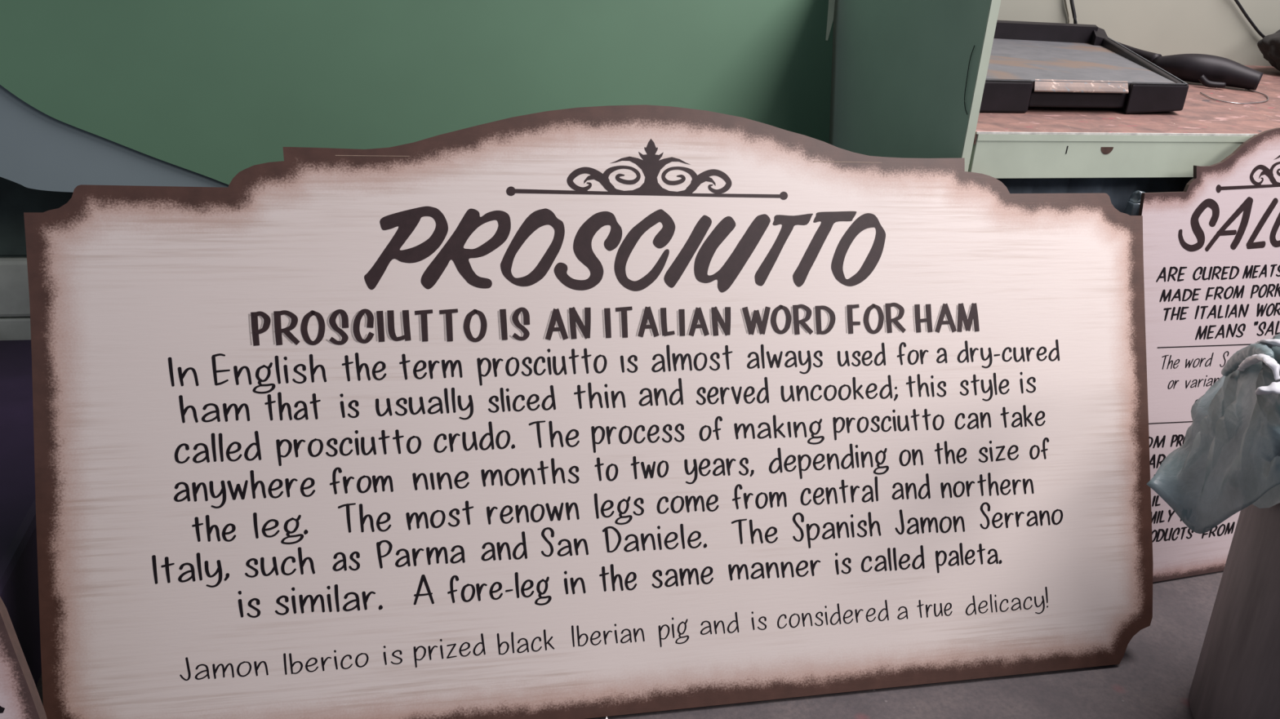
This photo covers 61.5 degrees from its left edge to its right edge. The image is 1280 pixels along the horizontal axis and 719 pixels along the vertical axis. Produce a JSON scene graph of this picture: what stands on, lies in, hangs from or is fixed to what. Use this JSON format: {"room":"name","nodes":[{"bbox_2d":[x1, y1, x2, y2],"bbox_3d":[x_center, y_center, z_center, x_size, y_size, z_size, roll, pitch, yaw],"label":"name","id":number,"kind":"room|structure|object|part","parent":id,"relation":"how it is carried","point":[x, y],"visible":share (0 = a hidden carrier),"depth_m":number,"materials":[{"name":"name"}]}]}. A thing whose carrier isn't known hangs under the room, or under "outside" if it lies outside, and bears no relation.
{"room":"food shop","nodes":[
{"label":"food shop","id":0,"kind":"room"},
{"bbox_2d":[0,316,31,340],"bbox_3d":[-1.169,-0.009,1.944,0.740,0.221,0.208,-2,25,-13],"label":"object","id":1,"kind":"object","parent":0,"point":[11,328],"visible":0.02,"depth_m":1.83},
{"bbox_2d":[0,257,30,316],"bbox_3d":[-1.178,-0.157,1.871,0.740,0.104,0.212,-2,25,-13],"label":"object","id":2,"kind":"object","parent":1,"relation":"on","point":[14,280],"visible":0.02,"depth_m":1.80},
{"bbox_2d":[0,177,72,257],"bbox_3d":[-1.135,-0.295,1.822,0.869,0.191,0.205,-2,25,-13],"label":"tarp","id":3,"kind":"object","parent":2,"relation":"on","point":[15,199],"visible":0.02,"depth_m":1.76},
{"bbox_2d":[35,570,1223,718],"bbox_3d":[0.440,0.701,0.948,5.400,0.050,3.260,-2,25,-13],"label":"floor","id":4,"kind":"structure","parent":0,"point":[1153,679],"depth_m":1.46,"materials":[{"name":"concrete"}]},
{"bbox_2d":[0,339,41,685],"bbox_3d":[-1.157,0.225,1.454,0.735,0.194,0.825,-2,25,-13],"label":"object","id":5,"kind":"object","parent":4,"relation":"on","point":[19,575],"visible":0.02,"depth_m":1.37,"materials":[{"name":"purple plastic"}]},
{"bbox_2d":[0,596,47,718],"bbox_3d":[-0.934,0.327,1.005,0.706,0.400,0.191,-2,25,-13],"label":"menu sign","id":6,"kind":"object","parent":4,"relation":"on","point":[20,698],"visible":1,"depth_m":1.07,"materials":[{"name":"beige paint"}]},
{"bbox_2d":[0,0,835,185],"bbox_3d":[-0.478,-0.771,1.589,1.674,1.995,0.484,-2,25,-13],"label":"wall","id":7,"kind":"structure","parent":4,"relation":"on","point":[216,90],"depth_m":1.67,"materials":[{"name":"green paint"}]},
{"bbox_2d":[0,84,228,192],"bbox_3d":[-0.638,-0.721,1.569,1.750,1.898,0.461,-2,25,-13],"label":"panel","id":8,"kind":"object","parent":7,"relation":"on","point":[39,151],"visible":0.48,"depth_m":1.60,"materials":[{"name":"paint"}]},
{"bbox_2d":[23,105,1152,718],"bbox_3d":[0.017,0.063,1.381,1.447,0.715,0.334,-2,25,-13],"label":"menu sign","id":9,"kind":"object","parent":4,"relation":"on","point":[598,411],"visible":1,"depth_m":1.35,"materials":[{"name":"beige paint"}]},
{"bbox_2d":[829,0,1279,178],"bbox_3d":[1.083,-0.288,2.094,1.566,0.909,0.742,-3,25,-16],"label":"desk","id":10,"kind":"object","parent":4,"relation":"on","point":[900,68],"visible":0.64,"depth_m":1.58,"materials":[{"name":"green paint"}]},
{"bbox_3d":[0.336,-0.250,1.885,0.012,0.909,0.738,-3,25,-16],"label":"panel","id":11,"kind":"part","parent":10,"relation":"part of","materials":[{"name":"green paint"}]},
{"bbox_2d":[964,45,974,115],"bbox_3d":[0.444,-0.376,1.448,0.001,0.090,0.019,-3,25,-16],"label":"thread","id":12,"kind":"object","parent":10,"relation":"attached to","point":[974,46],"visible":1,"depth_m":1.46},
{"bbox_2d":[979,20,1188,113],"bbox_3d":[0.740,-0.514,1.875,0.347,0.078,0.756,10,25,13],"label":"paint tray","id":13,"kind":"object","parent":10,"relation":"on","point":[1031,64],"visible":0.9,"depth_m":1.73,"materials":[{"name":"black plastic"}]},
{"bbox_2d":[996,177,1192,212],"bbox_3d":[1.138,-0.104,1.833,1.441,0.535,0.022,-3,25,-16],"label":"hanging cloth","id":14,"kind":"object","parent":10,"relation":"hanging from","point":[1119,190],"visible":0.02,"depth_m":1.62,"materials":[{"name":"black fabric"}]},
{"bbox_3d":[1.199,-0.322,1.700,1.543,0.062,0.018,-3,25,-16],"label":"drawer","id":15,"kind":"part","parent":10,"relation":"part of","materials":[{"name":"green paint"}]},
{"bbox_3d":[1.204,-0.343,1.681,1.543,0.009,0.003,-3,25,-16],"label":"rail","id":16,"kind":"part","parent":10,"relation":"part of","materials":[{"name":"metal"}]},
{"bbox_2d":[1116,41,1262,90],"bbox_3d":[1.025,-0.570,2.073,0.096,0.053,0.315,-17,32,-40],"label":"barcode scanner","id":17,"kind":"object","parent":10,"relation":"on","point":[1211,71],"visible":0.88,"depth_m":2.01,"materials":[{"name":"black plastic"}]},
{"bbox_2d":[1200,88,1268,104],"bbox_3d":[1.079,-0.471,1.927,0.204,0.002,0.098,-12,29,-32],"label":"wire loop","id":18,"kind":"object","parent":10,"relation":"on","point":[1245,89],"visible":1,"depth_m":1.88,"materials":[{"name":"silver metal"}]},
{"bbox_2d":[1257,29,1279,71],"bbox_3d":[1.442,-0.660,2.255,0.292,0.121,0.172,-2,25,-13],"label":"cloth bundle","id":19,"kind":"object","parent":10,"relation":"on","point":[1269,46],"visible":1,"depth_m":2.23,"materials":[{"name":"black fabric"}]},
{"bbox_2d":[1122,190,1144,215],"bbox_3d":[0.692,0.030,1.672,0.065,0.600,0.039,-2,25,-13],"label":"plastic wrap","id":20,"kind":"object","parent":4,"relation":"on","point":[1132,206],"visible":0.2,"depth_m":1.56,"materials":[{"name":"plastic"}]},
{"bbox_2d":[1138,128,1279,582],"bbox_3d":[1.036,-0.006,1.699,0.706,0.704,0.130,-4,25,-18],"label":"menu sign","id":21,"kind":"object","parent":4,"relation":"on","point":[1211,247],"visible":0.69,"depth_m":1.61,"materials":[{"name":"beige paint"}]},
{"bbox_2d":[1189,502,1279,718],"bbox_3d":[0.892,0.305,1.324,0.330,0.426,0.330,-2,25,-13],"label":"waste bin","id":22,"kind":"object","parent":4,"relation":"on","point":[1237,675],"visible":0.75,"depth_m":1.31,"materials":[{"name":"grey metal"}]},
{"bbox_2d":[1146,333,1279,533],"bbox_3d":[0.810,0.177,1.245,0.552,0.473,0.366,-2,25,-13],"label":"liner","id":23,"kind":"object","parent":22,"relation":"on","point":[1228,460],"visible":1,"depth_m":1.16,"materials":[{"name":"blue plastic"}]},
{"bbox_2d":[997,0,1279,66],"bbox_3d":[0.174,-1.196,1.890,5.400,2.609,0.080,-2,25,-13],"label":"wall","id":24,"kind":"structure","parent":0,"point":[1217,28],"depth_m":2.30,"materials":[{"name":"beige paint"}]},
{"bbox_2d":[1063,0,1070,23],"bbox_3d":[0.873,-0.729,2.223,0.056,0.161,0.004,-2,25,-13],"label":"power cable","id":25,"kind":"object","parent":24,"relation":"attached to","point":[1064,1],"visible":0.59,"depth_m":2.23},
{"bbox_2d":[1069,0,1077,24],"bbox_3d":[0.881,-0.761,2.195,0.088,0.278,0.011,5,24,2],"label":"power cable","id":26,"kind":"object","parent":24,"relation":"attached to","point":[1072,4],"visible":0.4,"depth_m":2.21,"materials":[{"name":"black rubber"}]},
{"bbox_2d":[1233,0,1266,38],"bbox_3d":[1.336,-0.758,2.313,0.294,0.200,0.006,-2,25,-13],"label":"power cable","id":27,"kind":"object","parent":24,"relation":"attached to","point":[1237,2],"visible":0.7,"depth_m":2.32,"materials":[{"name":"black rubber"}]}
]}

